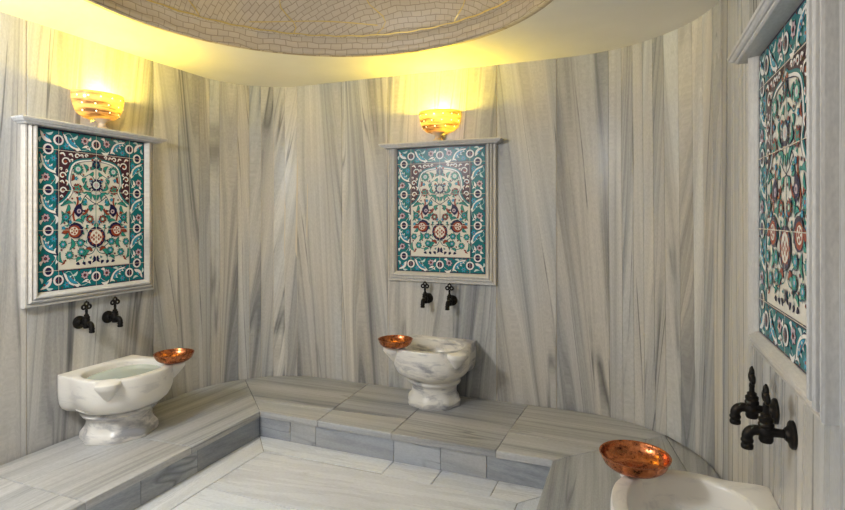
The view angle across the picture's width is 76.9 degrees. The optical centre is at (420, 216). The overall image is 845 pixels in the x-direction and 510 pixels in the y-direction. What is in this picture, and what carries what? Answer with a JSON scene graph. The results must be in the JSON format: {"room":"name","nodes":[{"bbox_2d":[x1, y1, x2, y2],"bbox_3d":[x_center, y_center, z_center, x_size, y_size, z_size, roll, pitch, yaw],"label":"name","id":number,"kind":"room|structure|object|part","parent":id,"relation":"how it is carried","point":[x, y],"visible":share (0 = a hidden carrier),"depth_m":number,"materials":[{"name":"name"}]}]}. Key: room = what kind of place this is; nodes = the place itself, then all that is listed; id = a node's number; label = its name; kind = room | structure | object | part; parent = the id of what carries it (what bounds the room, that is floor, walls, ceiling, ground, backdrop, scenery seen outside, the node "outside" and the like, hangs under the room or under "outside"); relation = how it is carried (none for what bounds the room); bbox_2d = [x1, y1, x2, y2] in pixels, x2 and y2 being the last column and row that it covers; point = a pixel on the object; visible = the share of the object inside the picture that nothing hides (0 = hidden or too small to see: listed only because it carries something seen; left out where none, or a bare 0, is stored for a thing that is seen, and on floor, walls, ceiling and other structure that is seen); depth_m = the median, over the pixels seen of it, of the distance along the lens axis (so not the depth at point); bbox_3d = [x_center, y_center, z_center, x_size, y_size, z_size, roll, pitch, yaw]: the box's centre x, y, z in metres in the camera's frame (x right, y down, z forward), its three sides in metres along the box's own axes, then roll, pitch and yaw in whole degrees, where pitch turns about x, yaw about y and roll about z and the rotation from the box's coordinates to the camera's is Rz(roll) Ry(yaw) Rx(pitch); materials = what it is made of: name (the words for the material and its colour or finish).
{"room":"spa","nodes":[
{"label":"spa","id":0,"kind":"room"},
{"bbox_2d":[0,12,152,464],"bbox_3d":[-2.348,0.168,1.524,0.120,2.229,3.670,0,0,22],"label":"wall","id":1,"kind":"structure","parent":0,"point":[40,65],"depth_m":2.62,"materials":[{"name":"stone"}]},
{"bbox_2d":[72,300,94,332],"bbox_3d":[-1.728,0.515,2.751,0.112,0.164,0.068,0,0,22],"label":"tap","id":2,"kind":"object","parent":1,"relation":"attached to","point":[79,322],"visible":1,"depth_m":2.74,"materials":[{"name":"brown metal"}]},
{"bbox_3d":[-1.726,0.464,2.751,0.015,0.061,0.059,0,0,22],"label":"handle","id":3,"kind":"part","parent":2,"relation":"part of","materials":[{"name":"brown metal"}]},
{"bbox_3d":[-1.722,0.564,2.749,0.100,0.066,0.037,0,0,22],"label":"spout","id":4,"kind":"part","parent":2,"relation":"part of","materials":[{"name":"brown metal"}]},
{"bbox_2d":[11,115,167,308],"bbox_3d":[-1.709,-0.018,2.832,0.087,0.901,0.817,0,0,22],"label":"tile panel","id":5,"kind":"object","parent":1,"relation":"attached to","point":[87,192],"visible":1,"depth_m":2.77,"materials":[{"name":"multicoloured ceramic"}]},
{"bbox_3d":[-1.729,0.400,2.840,0.045,0.066,0.729,0,0,22],"label":"rail","id":6,"kind":"part","parent":5,"relation":"part of","materials":[{"name":"stone"}]},
{"bbox_3d":[-1.709,-0.453,2.832,0.086,0.031,0.817,0,0,22],"label":"cornice","id":7,"kind":"part","parent":5,"relation":"part of","materials":[{"name":"stone"}]},
{"bbox_2d":[70,89,123,128],"bbox_3d":[-1.686,-0.556,2.837,0.125,0.196,0.280,0,0,22],"label":"wall sconce","id":8,"kind":"object","parent":1,"relation":"attached to","point":[102,107],"visible":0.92,"depth_m":2.78,"materials":[{"name":"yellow glass"}]},
{"bbox_3d":[-1.701,-0.489,2.843,0.090,0.062,0.090,0,0,22],"label":"stem","id":9,"kind":"part","parent":8,"relation":"part of","materials":[{"name":"clear glass"}]},
{"bbox_2d":[102,296,122,326],"bbox_3d":[-1.667,0.515,2.902,0.112,0.164,0.068,0,0,22],"label":"tap","id":10,"kind":"object","parent":1,"relation":"attached to","point":[108,316],"visible":1,"depth_m":2.89,"materials":[{"name":"brown metal"}]},
{"bbox_3d":[-1.665,0.464,2.902,0.015,0.061,0.059,0,0,22],"label":"handle","id":11,"kind":"part","parent":10,"relation":"part of","materials":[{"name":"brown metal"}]},
{"bbox_3d":[-1.661,0.564,2.900,0.100,0.066,0.037,0,0,22],"label":"spout","id":12,"kind":"part","parent":10,"relation":"part of","materials":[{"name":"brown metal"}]},
{"bbox_2d":[153,61,341,403],"bbox_3d":[-1.177,0.168,3.676,1.338,2.229,0.499,0,0,-25],"label":"wall","id":13,"kind":"structure","parent":0,"point":[248,179],"depth_m":3.72,"materials":[{"name":"stone"}]},
{"bbox_2d":[134,436,542,509],"bbox_3d":[-0.834,1.342,1.048,3.245,0.120,5.320,0,0,22],"label":"floor","id":14,"kind":"structure","parent":0,"point":[265,473],"depth_m":2.52,"materials":[{"name":"stone"}]},
{"bbox_2d":[0,376,719,509],"bbox_3d":[-0.517,1.206,1.833,3.043,0.150,3.410,0,0,22],"label":"bench","id":15,"kind":"object","parent":14,"relation":"on","point":[554,451],"visible":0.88,"depth_m":2.74,"materials":[{"name":"grey stone"}]},
{"bbox_3d":[-1.734,1.148,1.983,0.657,0.034,0.537,0,0,22],"label":"seat","id":16,"kind":"part","parent":15,"relation":"part of","materials":[{"name":"stone"}]},
{"bbox_3d":[-1.531,1.148,2.486,0.657,0.034,0.542,0,0,22],"label":"seat","id":17,"kind":"part","parent":15,"relation":"part of","materials":[{"name":"stone"}]},
{"bbox_2d":[57,355,184,445],"bbox_3d":[-1.548,0.962,2.786,0.418,0.337,0.517,0,0,22],"label":"basin","id":18,"kind":"object","parent":15,"relation":"on","point":[115,411],"visible":0.98,"depth_m":2.65,"materials":[{"name":"white stone"}]},
{"bbox_3d":[-1.548,0.888,2.786,0.418,0.190,0.471,0,0,22],"label":"bowl","id":19,"kind":"part","parent":18,"relation":"part of","materials":[{"name":"stone"}]},
{"bbox_2d":[86,364,159,379],"bbox_3d":[-1.546,0.826,2.786,0.300,0.004,0.362,0,0,22],"label":"water","id":20,"kind":"object","parent":18,"relation":"in","point":[131,370],"visible":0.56,"depth_m":2.81,"materials":[{"name":"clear liquid"}]},
{"bbox_2d":[153,348,194,363],"bbox_3d":[-1.345,0.768,2.906,0.207,0.050,0.207,0,0,-1],"label":"copper bowl","id":21,"kind":"object","parent":18,"relation":"on","point":[176,355],"visible":1,"depth_m":2.93,"materials":[{"name":"orange metal"}]},
{"bbox_3d":[-1.252,1.148,3.177,0.657,0.034,1.002,0,0,22],"label":"seat","id":22,"kind":"part","parent":15,"relation":"part of","materials":[{"name":"stone"}]},
{"bbox_3d":[-0.784,1.148,3.131,0.529,0.034,0.177,0,0,22],"label":"seat","id":23,"kind":"part","parent":15,"relation":"part of","materials":[{"name":"stone"}]},
{"bbox_3d":[-0.834,1.148,3.500,0.872,0.034,0.554,0,0,22],"label":"seat","id":24,"kind":"part","parent":15,"relation":"part of","materials":[{"name":"stone"}]},
{"bbox_3d":[-0.327,1.148,2.965,0.462,0.034,0.212,0,0,22],"label":"seat","id":25,"kind":"part","parent":15,"relation":"part of","materials":[{"name":"stone"}]},
{"bbox_3d":[-0.219,1.148,3.276,0.490,0.034,0.509,0,0,22],"label":"seat","id":26,"kind":"part","parent":15,"relation":"part of","materials":[{"name":"stone"}]},
{"bbox_2d":[383,335,475,410],"bbox_3d":[0.071,0.952,3.216,0.517,0.358,0.418,0,0,22],"label":"basin","id":27,"kind":"object","parent":15,"relation":"on","point":[434,366],"visible":0.99,"depth_m":3.11,"materials":[{"name":"white stone"}]},
{"bbox_2d":[378,335,412,348],"bbox_3d":[-0.148,0.747,3.149,0.207,0.050,0.207,0,0,3],"label":"copper bowl","id":28,"kind":"object","parent":27,"relation":"on","point":[389,341],"visible":1,"depth_m":3.19,"materials":[{"name":"orange metal"}]},
{"bbox_3d":[0.071,0.868,3.216,0.471,0.190,0.418,0,0,22],"label":"bowl","id":29,"kind":"part","parent":27,"relation":"part of","materials":[{"name":"stone"}]},
{"bbox_3d":[0.245,1.148,2.992,0.587,0.034,0.689,0,0,22],"label":"seat","id":30,"kind":"part","parent":15,"relation":"part of","materials":[{"name":"stone"}]},
{"bbox_3d":[0.632,1.148,2.595,0.473,0.034,0.242,0,0,22],"label":"seat","id":31,"kind":"part","parent":15,"relation":"part of","materials":[{"name":"stone"}]},
{"bbox_3d":[0.893,1.148,2.845,0.759,0.034,0.476,0,0,22],"label":"seat","id":32,"kind":"part","parent":15,"relation":"part of","materials":[{"name":"stone"}]},
{"bbox_3d":[0.890,1.148,2.361,0.592,0.034,1.003,0,0,22],"label":"seat","id":33,"kind":"part","parent":15,"relation":"part of","materials":[{"name":"stone"}]},
{"bbox_3d":[1.276,1.148,2.501,0.124,0.034,0.501,0,0,11],"label":"seat","id":34,"kind":"part","parent":15,"relation":"part of","materials":[{"name":"stone"}]},
{"bbox_2d":[611,469,779,509],"bbox_3d":[0.725,0.953,1.406,0.418,0.355,0.517,0,0,22],"label":"basin","id":35,"kind":"object","parent":15,"relation":"on","point":[674,489],"visible":0.88,"depth_m":1.56,"materials":[{"name":"white stone"}]},
{"bbox_2d":[599,440,671,478],"bbox_3d":[0.657,0.750,1.628,0.207,0.050,0.207,0,0,-43],"label":"copper bowl","id":36,"kind":"object","parent":35,"relation":"on","point":[630,458],"visible":1,"depth_m":1.67,"materials":[{"name":"orange metal"}]},
{"bbox_2d":[0,0,719,86],"bbox_3d":[-0.722,-1.235,1.326,3.245,0.600,4.720,0,0,22],"label":"ceiling","id":37,"kind":"structure","parent":0,"point":[563,28],"depth_m":2.92,"materials":[{"name":"beige paint"}]},
{"bbox_2d":[147,0,508,36],"bbox_3d":[-0.440,-1.203,2.078,1.988,0.332,1.988,0,0,22],"label":"trim","id":38,"kind":"structure","parent":37,"relation":"attached to","point":[147,0],"depth_m":2.97,"materials":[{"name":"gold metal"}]},
{"bbox_2d":[342,59,556,408],"bbox_3d":[0.154,0.168,3.475,1.458,2.229,0.120,0,0,22],"label":"wall","id":39,"kind":"structure","parent":0,"point":[512,323],"depth_m":3.33,"materials":[{"name":"stone"}]},
{"bbox_2d":[420,281,432,307],"bbox_3d":[0.031,0.492,3.399,0.068,0.164,0.112,0,0,22],"label":"tap","id":40,"kind":"object","parent":39,"relation":"attached to","point":[427,297],"visible":1,"depth_m":3.39,"materials":[{"name":"brown metal"}]},
{"bbox_3d":[0.029,0.541,3.393,0.037,0.066,0.100,0,0,22],"label":"spout","id":41,"kind":"part","parent":40,"relation":"part of","materials":[{"name":"brown metal"}]},
{"bbox_3d":[0.030,0.441,3.397,0.059,0.061,0.015,0,0,22],"label":"handle","id":42,"kind":"part","parent":40,"relation":"part of","materials":[{"name":"brown metal"}]},
{"bbox_2d":[419,109,460,140],"bbox_3d":[0.107,-0.572,3.361,0.280,0.196,0.125,0,0,22],"label":"wall sconce","id":43,"kind":"object","parent":39,"relation":"attached to","point":[437,122],"visible":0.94,"depth_m":3.33,"materials":[{"name":"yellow glass"}]},
{"bbox_3d":[0.113,-0.505,3.376,0.090,0.062,0.090,0,0,22],"label":"stem","id":44,"kind":"part","parent":43,"relation":"part of","materials":[{"name":"clear glass"}]},
{"bbox_2d":[378,137,503,285],"bbox_3d":[0.119,-0.029,3.377,0.817,0.901,0.087,0,0,22],"label":"tile panel","id":45,"kind":"object","parent":39,"relation":"attached to","point":[442,198],"visible":1,"depth_m":3.39,"materials":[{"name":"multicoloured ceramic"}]},
{"bbox_3d":[0.119,-0.464,3.377,0.817,0.031,0.086,0,0,22],"label":"cornice","id":46,"kind":"part","parent":45,"relation":"part of","materials":[{"name":"stone"}]},
{"bbox_3d":[0.127,0.389,3.397,0.729,0.066,0.045,0,0,22],"label":"rail","id":47,"kind":"part","parent":45,"relation":"part of","materials":[{"name":"stone"}]},
{"bbox_2d":[445,283,456,309],"bbox_3d":[0.184,0.497,3.337,0.068,0.164,0.112,0,0,22],"label":"tap","id":48,"kind":"object","parent":39,"relation":"attached to","point":[451,299],"visible":1,"depth_m":3.33,"materials":[{"name":"brown metal"}]},
{"bbox_3d":[0.182,0.546,3.332,0.037,0.066,0.100,0,0,22],"label":"spout","id":49,"kind":"part","parent":48,"relation":"part of","materials":[{"name":"brown metal"}]},
{"bbox_3d":[0.183,0.446,3.336,0.059,0.061,0.015,0,0,22],"label":"handle","id":50,"kind":"part","parent":48,"relation":"part of","materials":[{"name":"brown metal"}]},
{"bbox_2d":[557,0,738,481],"bbox_3d":[1.207,0.168,2.637,0.449,2.229,1.398,0,0,-18],"label":"wall","id":51,"kind":"structure","parent":0,"point":[648,131],"depth_m":2.80,"materials":[{"name":"stone"}]},
{"bbox_2d":[739,0,844,509],"bbox_3d":[0.569,0.168,0.296,0.120,2.229,3.575,0,0,22],"label":"wall","id":52,"kind":"structure","parent":0,"point":[811,476],"depth_m":1.34,"materials":[{"name":"stone"}]},
{"bbox_2d":[729,366,779,424],"bbox_3d":[0.915,0.493,1.464,0.112,0.164,0.068,0,0,22],"label":"tap","id":53,"kind":"object","parent":52,"relation":"attached to","point":[751,407],"visible":0.93,"depth_m":1.45,"materials":[{"name":"brown metal"}]},
{"bbox_3d":[0.909,0.542,1.466,0.100,0.066,0.037,0,0,22],"label":"spout","id":54,"kind":"part","parent":53,"relation":"part of","materials":[{"name":"brown metal"}]},
{"bbox_3d":[0.913,0.442,1.465,0.015,0.061,0.059,0,0,22],"label":"handle","id":55,"kind":"part","parent":53,"relation":"part of","materials":[{"name":"brown metal"}]},
{"bbox_2d":[740,384,797,449],"bbox_3d":[0.851,0.493,1.306,0.112,0.164,0.068,0,0,22],"label":"tap","id":56,"kind":"object","parent":52,"relation":"attached to","point":[766,431],"visible":1,"depth_m":1.29,"materials":[{"name":"brown metal"}]},
{"bbox_3d":[0.846,0.542,1.309,0.100,0.066,0.037,0,0,22],"label":"spout","id":57,"kind":"part","parent":56,"relation":"part of","materials":[{"name":"brown metal"}]},
{"bbox_3d":[0.850,0.442,1.307,0.015,0.061,0.059,0,0,22],"label":"handle","id":58,"kind":"part","parent":56,"relation":"part of","materials":[{"name":"brown metal"}]},
{"bbox_2d":[727,0,838,425],"bbox_3d":[0.871,-0.053,1.320,0.087,0.895,0.742,0,0,22],"label":"tile panel","id":59,"kind":"object","parent":52,"relation":"attached to","point":[790,48],"visible":1,"depth_m":1.18,"materials":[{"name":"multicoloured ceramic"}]},
{"bbox_3d":[0.870,-0.485,1.320,0.086,0.031,0.742,0,0,22],"label":"cornice","id":60,"kind":"part","parent":59,"relation":"part of","materials":[{"name":"stone"}]},
{"bbox_3d":[0.890,0.364,1.312,0.045,0.060,0.654,0,0,22],"label":"rail","id":61,"kind":"part","parent":59,"relation":"part of","materials":[{"name":"stone"}]}
]}

